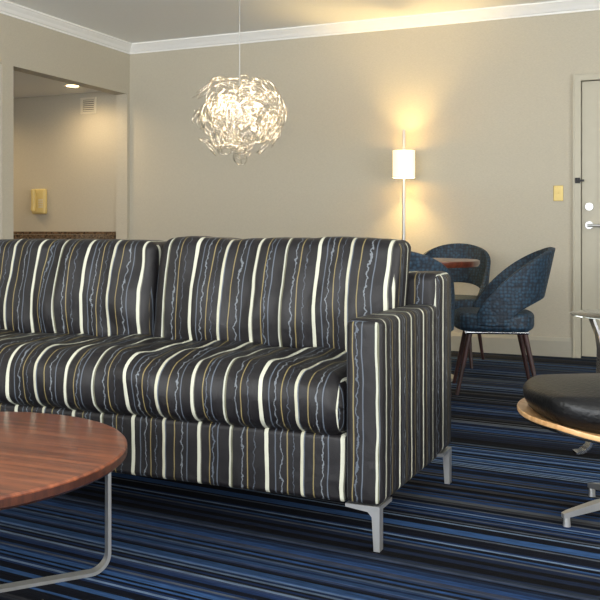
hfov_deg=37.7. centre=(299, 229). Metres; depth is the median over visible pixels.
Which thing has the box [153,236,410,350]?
cushion
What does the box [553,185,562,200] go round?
light switch
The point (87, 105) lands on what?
air vent
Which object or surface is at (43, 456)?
coffee table
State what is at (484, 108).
wall
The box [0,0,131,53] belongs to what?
trim
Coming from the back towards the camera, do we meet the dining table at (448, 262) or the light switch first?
the light switch
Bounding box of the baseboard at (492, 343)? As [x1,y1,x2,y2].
[451,332,572,357]
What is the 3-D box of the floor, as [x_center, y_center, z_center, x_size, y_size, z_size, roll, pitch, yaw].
[-1.353,0.980,2.917,9.800,0.100,9.680,0,0,23]
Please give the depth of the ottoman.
2.70 m
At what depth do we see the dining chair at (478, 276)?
6.35 m
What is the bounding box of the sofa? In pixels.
[0,236,451,551]
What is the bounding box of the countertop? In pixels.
[13,232,115,238]
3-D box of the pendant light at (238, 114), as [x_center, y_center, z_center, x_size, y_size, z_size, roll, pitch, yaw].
[-0.340,-1.021,5.019,0.556,1.299,0.553,0,0,23]
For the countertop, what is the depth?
7.81 m
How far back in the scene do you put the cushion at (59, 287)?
3.39 m
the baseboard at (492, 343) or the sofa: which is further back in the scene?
the baseboard at (492, 343)
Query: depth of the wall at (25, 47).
7.04 m
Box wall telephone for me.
[31,189,46,213]
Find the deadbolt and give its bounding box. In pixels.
[585,203,592,209]
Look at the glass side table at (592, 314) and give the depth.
3.64 m
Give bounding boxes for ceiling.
[7,0,556,42]
[13,70,101,97]
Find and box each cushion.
[0,239,165,336]
[0,329,346,434]
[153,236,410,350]
[523,373,599,433]
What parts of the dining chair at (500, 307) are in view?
seat, under frame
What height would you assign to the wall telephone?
0.240 m
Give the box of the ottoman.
[517,373,599,526]
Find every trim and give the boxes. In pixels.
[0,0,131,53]
[130,0,599,53]
[598,96,599,329]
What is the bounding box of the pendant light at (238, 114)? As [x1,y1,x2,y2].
[192,0,286,164]
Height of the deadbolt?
0.055 m
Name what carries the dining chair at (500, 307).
on the floor
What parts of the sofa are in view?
rail, leg, arm, frame, leg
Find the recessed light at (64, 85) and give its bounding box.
[62,84,80,87]
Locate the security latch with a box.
[575,178,583,182]
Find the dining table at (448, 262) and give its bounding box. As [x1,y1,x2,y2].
[433,258,479,381]
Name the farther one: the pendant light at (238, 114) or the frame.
the frame
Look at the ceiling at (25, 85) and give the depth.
7.83 m
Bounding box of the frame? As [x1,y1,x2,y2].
[573,72,599,357]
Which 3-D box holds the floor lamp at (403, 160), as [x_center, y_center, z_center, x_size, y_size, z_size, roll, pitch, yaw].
[0.796,0.080,6.738,0.260,1.700,0.260,0,0,23]
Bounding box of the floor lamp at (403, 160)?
[393,130,414,239]
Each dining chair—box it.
[409,251,454,396]
[423,243,490,368]
[452,247,554,394]
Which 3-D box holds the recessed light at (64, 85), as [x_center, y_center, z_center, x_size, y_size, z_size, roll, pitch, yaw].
[-2.004,-1.267,7.732,0.176,0.006,0.176,0,0,23]
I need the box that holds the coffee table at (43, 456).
[0,412,126,592]
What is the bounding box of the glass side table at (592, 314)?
[570,309,599,454]
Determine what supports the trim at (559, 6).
attached to the wall at (484, 108)
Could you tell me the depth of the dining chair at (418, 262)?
4.46 m
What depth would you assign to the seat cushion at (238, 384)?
2.84 m
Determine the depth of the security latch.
6.36 m
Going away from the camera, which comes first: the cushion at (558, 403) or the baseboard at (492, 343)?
the cushion at (558, 403)
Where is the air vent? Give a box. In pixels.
[80,97,95,113]
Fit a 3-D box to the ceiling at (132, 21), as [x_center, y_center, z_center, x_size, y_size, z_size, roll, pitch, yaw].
[-1.353,-1.720,2.917,9.800,0.100,9.680,0,0,23]
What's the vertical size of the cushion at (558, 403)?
0.144 m
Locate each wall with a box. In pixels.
[0,13,129,239]
[13,10,599,355]
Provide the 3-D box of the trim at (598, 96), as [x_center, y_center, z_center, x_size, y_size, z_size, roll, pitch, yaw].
[2.475,-0.120,6.236,0.680,1.700,0.008,0,0,23]
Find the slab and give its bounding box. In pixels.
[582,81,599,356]
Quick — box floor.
[0,351,599,599]

